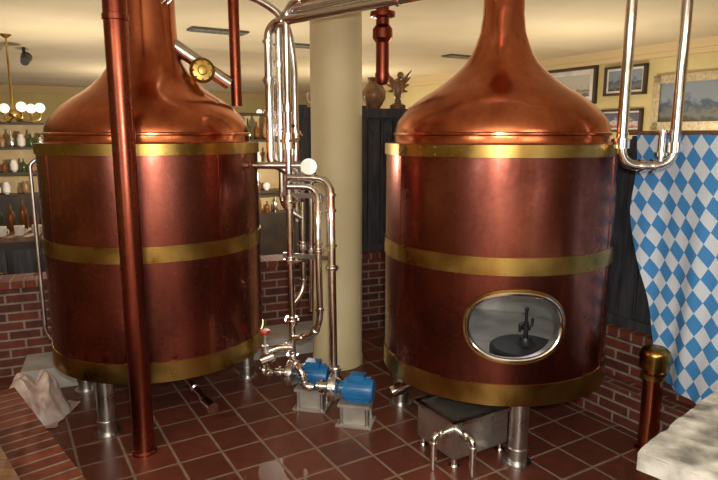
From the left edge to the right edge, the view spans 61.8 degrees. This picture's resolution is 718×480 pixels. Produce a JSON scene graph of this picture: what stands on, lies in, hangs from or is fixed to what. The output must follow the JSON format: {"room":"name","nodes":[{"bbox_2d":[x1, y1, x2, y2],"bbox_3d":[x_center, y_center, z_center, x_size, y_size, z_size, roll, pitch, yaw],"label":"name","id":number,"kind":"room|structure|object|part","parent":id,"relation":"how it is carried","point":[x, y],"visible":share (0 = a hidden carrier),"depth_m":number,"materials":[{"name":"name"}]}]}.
{"room":"brewery pub","nodes":[
{"label":"brewery pub","id":0,"kind":"room"},
{"bbox_2d":[0,92,275,121],"bbox_3d":[-7.982,-2.118,13.881,14.000,2.850,0.200,-6,12,-30],"label":"wall","id":1,"kind":"structure","parent":0,"point":[51,101],"depth_m":14.00,"materials":[{"name":"paint"}]},
{"bbox_2d":[0,84,275,99],"bbox_3d":[-7.905,-3.420,13.521,14.000,0.160,0.100,-6,12,-30],"label":"trim","id":2,"kind":"structure","parent":1,"relation":"attached to","point":[3,87],"depth_m":14.03,"materials":[{"name":"beige paint"}]},
{"bbox_2d":[0,327,657,479],"bbox_3d":[-1.624,0.546,6.979,24.615,0.001,21.557,0,10,0],"label":"floor","id":3,"kind":"structure","parent":0,"point":[254,433],"depth_m":3.45,"materials":[{"name":"tile"}]},
{"bbox_2d":[0,446,19,479],"bbox_3d":[-1.163,1.182,2.109,0.110,0.440,3.001,-9,13,-41],"label":"wooden rail","id":4,"kind":"object","parent":3,"relation":"on","point":[7,472],"visible":1,"depth_m":2.38,"materials":[{"name":"brown wood"}]},
{"bbox_2d":[0,122,44,228],"bbox_3d":[-4.453,-0.585,7.926,1.840,1.900,0.315,-4,11,-22],"label":"bar shelf","id":5,"kind":"object","parent":3,"relation":"on","point":[17,139],"visible":0.38,"depth_m":7.84,"materials":[{"name":"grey wood"}]},
{"bbox_2d":[0,227,45,274],"bbox_3d":[-3.348,0.372,5.494,2.000,0.860,0.629,-4,11,-22],"label":"bar counter","id":6,"kind":"object","parent":3,"relation":"on","point":[17,253],"depth_m":5.29,"materials":[{"name":"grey wood"}]},
{"bbox_2d":[0,226,8,236],"bbox_3d":[-3.112,-0.081,5.275,0.065,0.090,0.083,-4,11,-22],"label":"mugs","id":7,"kind":"object","parent":6,"relation":"on","point":[3,229],"depth_m":5.25,"materials":[{"name":"white ceramic"}]},
{"bbox_2d":[0,198,41,230],"bbox_3d":[-3.121,-0.242,5.549,1.214,0.326,0.300,-4,11,-20],"label":"bottles","id":8,"kind":"object","parent":6,"relation":"on","point":[23,216],"visible":0.27,"depth_m":5.62,"materials":[{"name":"brown glass"}]},
{"bbox_2d":[14,225,27,235],"bbox_3d":[-2.993,-0.091,5.322,0.100,0.092,0.083,-4,11,-22],"label":"mugs","id":9,"kind":"object","parent":6,"relation":"on","point":[19,230],"depth_m":5.29,"materials":[{"name":"white ceramic"}]},
{"bbox_2d":[32,224,41,234],"bbox_3d":[-2.875,-0.099,5.369,0.075,0.091,0.083,-4,11,-22],"label":"mugs","id":10,"kind":"object","parent":6,"relation":"on","point":[39,225],"depth_m":5.35,"materials":[{"name":"white ceramic"}]},
{"bbox_2d":[0,387,85,479],"bbox_3d":[-1.029,1.208,2.235,0.220,0.345,3.001,-9,13,-41],"label":"brick ledge","id":11,"kind":"structure","parent":3,"relation":"on","point":[31,450],"depth_m":2.75,"materials":[{"name":"red brick"}]},
{"bbox_2d":[9,370,80,427],"bbox_3d":[-2.039,0.961,3.776,0.422,0.283,0.394,0,10,0],"label":"cloth","id":12,"kind":"object","parent":11,"relation":"on","point":[43,395],"visible":0.81,"depth_m":3.70,"materials":[{"name":"white fabric"}]},
{"bbox_2d":[101,0,156,457],"bbox_3d":[-1.200,-0.218,3.109,0.136,2.850,0.136,0,10,0],"label":"downpipe","id":13,"kind":"object","parent":3,"relation":"on","point":[114,15],"depth_m":3.09,"materials":[{"name":"brown metal"}]},
{"bbox_2d":[28,0,263,440],"bbox_3d":[-1.329,-0.362,3.856,1.364,2.874,1.338,0,10,0],"label":"copper brew kettle","id":14,"kind":"object","parent":3,"relation":"on","point":[198,184],"visible":0.91,"depth_m":3.40,"materials":[{"name":"brown metal"}]},
{"bbox_2d":[183,378,217,413],"bbox_3d":[-1.052,0.883,3.787,0.069,0.254,0.550,-8,13,-40],"label":"drain pipe","id":15,"kind":"object","parent":14,"relation":"attached to","point":[206,402],"visible":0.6,"depth_m":3.65,"materials":[{"name":"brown metal"}]},
{"bbox_3d":[-0.993,-1.313,3.690,0.455,0.944,0.385,0,10,0],"label":"vapour arm","id":16,"kind":"part","parent":14,"relation":"part of","materials":[{"name":"silver metal"}]},
{"bbox_2d":[20,320,313,387],"bbox_3d":[-1.358,0.876,4.677,2.200,0.150,0.360,-4,11,-22],"label":"concrete plinth","id":17,"kind":"object","parent":3,"relation":"on","point":[279,334],"visible":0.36,"depth_m":4.72,"materials":[{"name":"beige concrete"}]},
{"bbox_2d":[0,251,385,376],"bbox_3d":[-1.965,0.588,4.698,5.326,0.710,0.260,-4,11,-22],"label":"brick wall","id":18,"kind":"structure","parent":3,"relation":"on","point":[22,334],"depth_m":4.98,"materials":[{"name":"red brick"}]},
{"bbox_2d":[295,105,409,253],"bbox_3d":[0.005,-0.531,5.310,1.166,1.278,0.160,-4,11,-22],"label":"wall","id":19,"kind":"structure","parent":18,"relation":"on","point":[379,125],"depth_m":5.28,"materials":[{"name":"black wood"}]},
{"bbox_2d":[362,77,385,107],"bbox_3d":[0.130,-1.278,5.220,0.209,0.260,0.209,0,10,0],"label":"ceramic vase","id":20,"kind":"object","parent":19,"relation":"on","point":[373,94],"visible":0.79,"depth_m":5.15,"materials":[{"name":"brown ceramic"}]},
{"bbox_2d":[387,70,411,108],"bbox_3d":[0.339,-1.330,5.301,0.222,0.334,0.140,5,11,27],"label":"figurine","id":21,"kind":"object","parent":19,"relation":"on","point":[397,86],"visible":0.99,"depth_m":5.27,"materials":[{"name":"brown wood"}]},
{"bbox_2d":[239,113,295,255],"bbox_3d":[-1.054,-0.582,7.621,2.040,2.000,0.315,-6,12,-30],"label":"bar shelf","id":22,"kind":"object","parent":3,"relation":"on","point":[272,216],"visible":0.14,"depth_m":7.52,"materials":[{"name":"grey wood"}]},
{"bbox_2d":[274,352,330,413],"bbox_3d":[-0.369,0.903,3.903,0.365,0.365,0.195,2,10,12],"label":"pump","id":23,"kind":"object","parent":3,"relation":"on","point":[314,401],"visible":0.66,"depth_m":3.85,"materials":[{"name":"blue metal"}]},
{"bbox_2d":[309,0,362,370],"bbox_3d":[-0.165,-0.454,4.449,0.400,2.850,0.400,0,10,0],"label":"round column","id":24,"kind":"structure","parent":3,"relation":"on","point":[335,41],"depth_m":4.28,"materials":[{"name":"paint"}]},
{"bbox_2d":[316,363,375,429],"bbox_3d":[-0.084,0.942,3.686,0.365,0.365,0.195,2,10,12],"label":"pump","id":25,"kind":"object","parent":3,"relation":"on","point":[355,392],"visible":0.99,"depth_m":3.63,"materials":[{"name":"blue metal"}]},
{"bbox_2d":[414,394,509,477],"bbox_3d":[0.567,1.056,3.315,0.514,0.269,0.464,-6,12,-30],"label":"metal basin","id":26,"kind":"object","parent":3,"relation":"on","point":[458,429],"visible":0.97,"depth_m":3.25,"materials":[{"name":"metal"}]},
{"bbox_2d":[383,0,618,470],"bbox_3d":[0.822,-0.301,3.579,1.335,2.850,1.344,0,10,0],"label":"kettle","id":27,"kind":"object","parent":3,"relation":"on","point":[502,179],"visible":0.98,"depth_m":3.11,"materials":[{"name":"copper"},{"name":"brass"},{"name":"stainless steel"}]},
{"bbox_2d":[388,382,411,397],"bbox_3d":[0.440,0.855,3.659,0.547,0.154,0.073,-3,11,-18],"label":"drain pipe","id":28,"kind":"object","parent":27,"relation":"attached to","point":[399,388],"visible":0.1,"depth_m":3.57,"materials":[{"name":"silver metal"}]},
{"bbox_2d":[250,0,693,391],"bbox_3d":[0.320,-0.365,3.366,2.688,2.682,0.440,4,11,20],"label":"pipe","id":29,"kind":"object","parent":27,"relation":"attached to","point":[287,132],"visible":1,"depth_m":3.58,"materials":[{"name":"silver metal"}]},
{"bbox_3d":[0.822,0.053,3.617,1.220,1.240,1.274,0,10,0],"label":"tank","id":30,"kind":"part","parent":27,"relation":"part of","materials":[{"name":"metal"}]},
{"bbox_2d":[568,322,696,433],"bbox_3d":[1.636,0.810,3.899,0.383,0.550,4.074,-6,12,-30],"label":"brick wall","id":31,"kind":"structure","parent":3,"relation":"on","point":[617,400],"depth_m":3.69,"materials":[{"name":"red brick"}]},
{"bbox_2d":[607,136,651,335],"bbox_3d":[1.725,-0.043,3.720,0.160,1.188,4.024,-6,12,-30],"label":"wall","id":32,"kind":"structure","parent":31,"relation":"on","point":[628,306],"depth_m":3.73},
{"bbox_2d":[629,130,717,403],"bbox_3d":[1.903,0.185,3.069,0.162,1.469,1.200,-6,12,-32],"label":"flag","id":33,"kind":"object","parent":32,"relation":"attached to","point":[674,209],"visible":0.91,"depth_m":3.23,"materials":[{"name":"fabric"}]},
{"bbox_2d":[633,344,670,451],"bbox_3d":[1.625,0.879,3.333,0.156,0.610,0.156,0,10,0],"label":"copper standpipe","id":34,"kind":"object","parent":3,"relation":"on","point":[654,360],"visible":0.88,"depth_m":3.29,"materials":[{"name":"copper"},{"name":"brass"}]},
{"bbox_2d":[636,389,717,479],"bbox_3d":[1.549,0.986,1.877,1.400,0.907,0.800,-9,13,-41],"label":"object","id":35,"kind":"object","parent":3,"relation":"on","point":[688,449],"visible":1,"depth_m":1.64,"materials":[{"name":"stone"}]},
{"bbox_2d":[0,0,717,93],"bbox_3d":[-2.173,-1.595,2.710,15.177,0.001,24.977,-6,12,-30],"label":"ceiling","id":36,"kind":"structure","parent":0,"point":[64,39],"depth_m":6.66,"materials":[{"name":"paint"}]},
{"bbox_2d":[0,33,44,122],"bbox_3d":[-3.950,-1.822,6.787,0.642,0.968,0.651,0,10,0],"label":"chandelier","id":37,"kind":"object","parent":36,"relation":"hanging from","point":[20,106],"visible":1,"depth_m":6.83,"materials":[{"name":"gold metal"}]},
{"bbox_2d":[20,47,31,65],"bbox_3d":[-4.269,-2.343,7.665,0.192,0.247,0.259,0,10,0],"label":"ceiling spotlight","id":38,"kind":"object","parent":36,"relation":"attached to","point":[25,57],"depth_m":7.61,"materials":[{"name":"grey metal"}]},
{"bbox_2d":[186,26,248,35],"bbox_3d":[-1.510,-2.237,6.439,0.645,0.030,0.508,0,10,0],"label":"ceiling vent","id":39,"kind":"object","parent":36,"relation":"attached to","point":[198,29],"depth_m":6.35,"materials":[{"name":"white metal"}]},
{"bbox_2d":[273,43,309,48],"bbox_3d":[-0.740,-2.423,7.493,0.645,0.030,0.508,0,10,0],"label":"ceiling vent","id":40,"kind":"object","parent":36,"relation":"attached to","point":[297,45],"depth_m":7.43,"materials":[{"name":"white metal"}]},
{"bbox_2d":[370,6,394,84],"bbox_3d":[0.160,-1.442,4.061,0.170,0.770,0.170,0,10,0],"label":"vent pipe","id":41,"kind":"object","parent":36,"relation":"attached to","point":[382,31],"visible":1,"depth_m":4.04,"materials":[{"name":"brown metal"}]},
{"bbox_2d":[441,54,470,58],"bbox_3d":[1.490,-2.614,8.576,0.645,0.030,0.508,0,10,0],"label":"ceiling vent","id":42,"kind":"object","parent":36,"relation":"attached to","point":[458,56],"depth_m":8.47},
{"bbox_2d":[298,51,717,138],"bbox_3d":[4.463,-0.866,6.782,0.200,2.850,24.977,-6,12,-30],"label":"wall","id":43,"kind":"structure","parent":0,"point":[702,62],"depth_m":7.79,"materials":[{"name":"paint"}]},
{"bbox_2d":[298,36,717,99],"bbox_3d":[4.333,-2.177,6.473,0.100,0.160,24.977,-6,12,-30],"label":"trim","id":44,"kind":"structure","parent":43,"relation":"attached to","point":[707,44],"depth_m":8.12,"materials":[{"name":"beige paint"}]},
{"bbox_2d":[548,66,598,103],"bbox_3d":[3.032,-2.228,8.748,0.065,0.510,1.020,-6,12,-30],"label":"framed picture","id":45,"kind":"object","parent":43,"relation":"attached to","point":[583,80],"visible":0.42,"depth_m":8.49,"materials":[{"name":"dark wood"},{"name":"printed paper"},{"name":"glass"}]},
{"bbox_2d":[601,108,643,131],"bbox_3d":[3.507,-1.600,8.035,0.065,0.300,0.620,-6,12,-30],"label":"framed picture","id":46,"kind":"object","parent":43,"relation":"attached to","point":[636,115],"visible":0.43,"depth_m":7.89,"materials":[{"name":"brown"}]},
{"bbox_2d":[603,63,648,95],"bbox_3d":[3.517,-2.109,7.928,0.065,0.380,0.620,-6,12,-30],"label":"framed picture","id":47,"kind":"object","parent":43,"relation":"attached to","point":[612,75],"visible":0.81,"depth_m":7.85,"materials":[{"name":"brown"}]},
{"bbox_2d":[649,70,717,129],"bbox_3d":[4.042,-1.643,7.099,0.065,0.670,1.220,-6,12,-30],"label":"framed picture","id":48,"kind":"object","parent":43,"relation":"attached to","point":[700,112],"visible":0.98,"depth_m":7.18,"materials":[{"name":"gilded wood"},{"name":"painted canvas"}]}
]}

